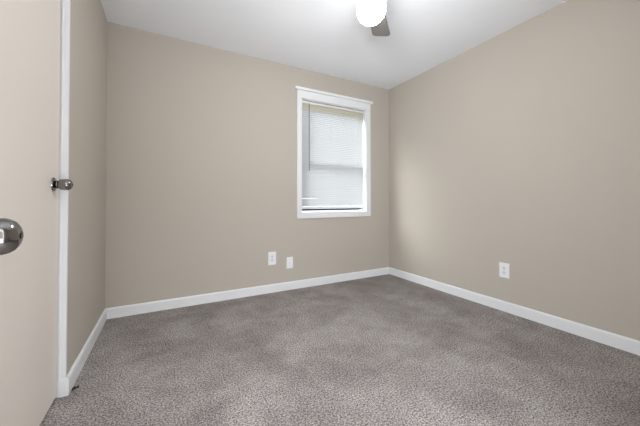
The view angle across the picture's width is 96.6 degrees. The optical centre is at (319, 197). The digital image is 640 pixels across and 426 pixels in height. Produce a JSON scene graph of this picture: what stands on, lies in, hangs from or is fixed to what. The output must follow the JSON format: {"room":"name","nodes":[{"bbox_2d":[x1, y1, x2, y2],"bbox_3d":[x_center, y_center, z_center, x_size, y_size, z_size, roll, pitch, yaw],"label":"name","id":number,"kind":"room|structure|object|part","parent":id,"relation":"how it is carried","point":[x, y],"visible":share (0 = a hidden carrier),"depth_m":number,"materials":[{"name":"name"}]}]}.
{"room":"empty bedroom","nodes":[
{"label":"empty bedroom","id":0,"kind":"room"},
{"bbox_2d":[67,0,106,373],"bbox_3d":[-1.034,-0.249,0.859,0.140,2.440,3.280,0,-1,-28],"label":"wall","id":1,"kind":"structure","parent":0,"point":[88,21],"depth_m":1.76,"materials":[{"name":"beige paint"}]},
{"bbox_2d":[0,0,72,425],"bbox_3d":[-1.083,-0.053,1.072,0.107,2.021,0.755,0,-1,-28],"label":"door","id":2,"kind":"structure","parent":1,"relation":"in","point":[30,184],"depth_m":1.10,"materials":[{"name":"beige paint"}]},
{"bbox_2d":[0,218,23,254],"bbox_3d":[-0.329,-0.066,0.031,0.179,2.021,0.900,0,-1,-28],"label":"door knob","id":3,"kind":"object","parent":2,"relation":"attached to","point":[11,232],"depth_m":0.40,"materials":[{"name":"silver metal"}]},
{"bbox_3d":[-1.208,-0.061,1.345,0.065,0.055,0.055,0,-1,-28],"label":"knob","id":4,"kind":"part","parent":2,"relation":"part of","materials":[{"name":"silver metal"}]},
{"bbox_2d":[55,0,69,397],"bbox_3d":[-1.129,-0.056,1.056,0.120,2.058,0.796,0,-1,-28],"label":"trim","id":5,"kind":"structure","parent":1,"relation":"attached to","point":[66,43],"depth_m":1.41,"materials":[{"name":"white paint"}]},
{"bbox_2d":[58,308,106,397],"bbox_3d":[-1.508,0.940,1.859,0.038,0.086,1.045,0,-1,-28],"label":"baseboard","id":6,"kind":"structure","parent":1,"relation":"attached to","point":[66,384],"depth_m":1.62,"materials":[{"name":"white paint"}]},
{"bbox_2d":[105,22,388,307],"bbox_3d":[-0.448,-0.222,3.110,3.273,2.440,0.120,0,-1,-28],"label":"wall","id":7,"kind":"structure","parent":0,"point":[201,140],"depth_m":2.72,"materials":[{"name":"beige paint"}]},
{"bbox_2d":[107,267,388,318],"bbox_3d":[-0.415,0.954,3.036,3.004,0.086,0.014,0,-1,-28],"label":"baseboard","id":8,"kind":"structure","parent":7,"relation":"attached to","point":[140,308],"depth_m":2.79,"materials":[{"name":"white paint"}]},
{"bbox_2d":[268,252,275,264],"bbox_3d":[-0.503,0.640,2.996,0.086,0.137,0.007,0,-1,-28],"label":"wall outlet","id":9,"kind":"object","parent":7,"relation":"attached to","point":[271,255],"visible":1,"depth_m":2.99,"materials":[{"name":"white plastic"}]},
{"bbox_2d":[286,257,292,268],"bbox_3d":[-0.327,0.707,3.087,0.074,0.122,0.014,0,-1,-28],"label":"jack plate","id":10,"kind":"object","parent":7,"relation":"attached to","point":[289,259],"visible":1,"depth_m":3.09,"materials":[{"name":"white plastic"}]},
{"bbox_2d":[295,86,372,218],"bbox_3d":[0.169,-0.493,3.424,1.070,1.456,0.151,0,-1,-28],"label":"window","id":11,"kind":"structure","parent":7,"relation":"in","point":[305,94],"depth_m":3.39,"materials":[{"name":"white paint"}]},
{"bbox_3d":[0.150,-0.124,3.444,0.879,0.559,0.025,0,-1,-28],"label":"sash","id":12,"kind":"part","parent":11,"relation":"part of","materials":[{"name":"white paint"}]},
{"bbox_3d":[0.137,-0.732,3.475,0.879,0.737,0.025,0,-1,-28],"label":"sash","id":13,"kind":"part","parent":11,"relation":"part of","materials":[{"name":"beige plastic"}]},
{"bbox_2d":[302,100,363,207],"bbox_3d":[0.173,-0.487,3.405,0.867,1.209,0.039,0,-1,-28],"label":"mini blind","id":14,"kind":"object","parent":11,"relation":"attached to","point":[332,163],"visible":0.94,"depth_m":3.39,"materials":[{"name":"white plastic"}]},
{"bbox_3d":[0.169,-1.079,3.418,0.867,0.025,0.026,0,-1,-28],"label":"head rail","id":15,"kind":"part","parent":14,"relation":"part of","materials":[{"name":"white plastic"}]},
{"bbox_3d":[0.170,0.113,3.404,0.863,0.009,0.020,0,-1,-28],"label":"rail","id":16,"kind":"part","parent":14,"relation":"part of","materials":[{"name":"white plastic"}]},
{"bbox_3d":[0.192,-1.150,3.389,1.014,0.083,0.019,0,-1,-28],"label":"head casing","id":17,"kind":"part","parent":11,"relation":"part of","materials":[{"name":"white paint"}]},
{"bbox_3d":[0.196,-1.206,3.382,1.070,0.030,0.036,0,-1,-28],"label":"cap molding","id":18,"kind":"part","parent":11,"relation":"part of","materials":[{"name":"white paint"}]},
{"bbox_2d":[100,0,567,89],"bbox_3d":[0.606,-1.506,1.177,3.273,0.080,4.550,0,-1,-28],"label":"ceiling","id":19,"kind":"structure","parent":0,"point":[327,37],"depth_m":2.43,"materials":[{"name":"white paint"}]},
{"bbox_2d":[357,0,389,35],"bbox_3d":[0.287,-1.240,1.590,0.948,0.442,0.932,0,-1,-28],"label":"ceiling fan","id":20,"kind":"object","parent":19,"relation":"hanging from","point":[371,13],"visible":1,"depth_m":1.64,"materials":[{"name":"white metal"}]},
{"bbox_3d":[0.300,-1.096,1.668,0.167,0.156,0.167,0,-1,-28],"label":"glass globe","id":21,"kind":"part","parent":20,"relation":"part of","materials":[{"name":"white glass"}]},
{"bbox_3d":[0.407,-1.238,1.988,0.134,0.032,0.398,0,-1,19],"label":"fan blade","id":22,"kind":"part","parent":20,"relation":"part of","materials":[{"name":"grey laminate"}]},
{"bbox_2d":[40,274,639,425],"bbox_3d":[0.608,1.004,1.147,3.273,0.060,4.550,0,-1,-28],"label":"floor","id":23,"kind":"structure","parent":0,"point":[388,349],"depth_m":1.62,"materials":[{"name":"carpet"}]},
{"bbox_2d":[389,0,639,340],"bbox_3d":[1.748,-0.232,2.365,0.120,2.440,3.280,0,-1,-28],"label":"wall","id":24,"kind":"structure","parent":0,"point":[520,149],"depth_m":2.29,"materials":[{"name":"beige paint"}]},
{"bbox_2d":[499,262,508,278],"bbox_3d":[1.606,0.634,2.484,0.007,0.128,0.084,0,-1,-28],"label":"wall outlet","id":25,"kind":"object","parent":24,"relation":"attached to","point":[503,267],"visible":1,"depth_m":2.48,"materials":[{"name":"white plastic"}]},
{"bbox_2d":[389,267,639,355],"bbox_3d":[1.661,0.945,2.372,0.014,0.086,3.160,0,-1,-28],"label":"baseboard","id":26,"kind":"structure","parent":24,"relation":"attached to","point":[624,343],"depth_m":2.26,"materials":[{"name":"white paint"}]}
]}

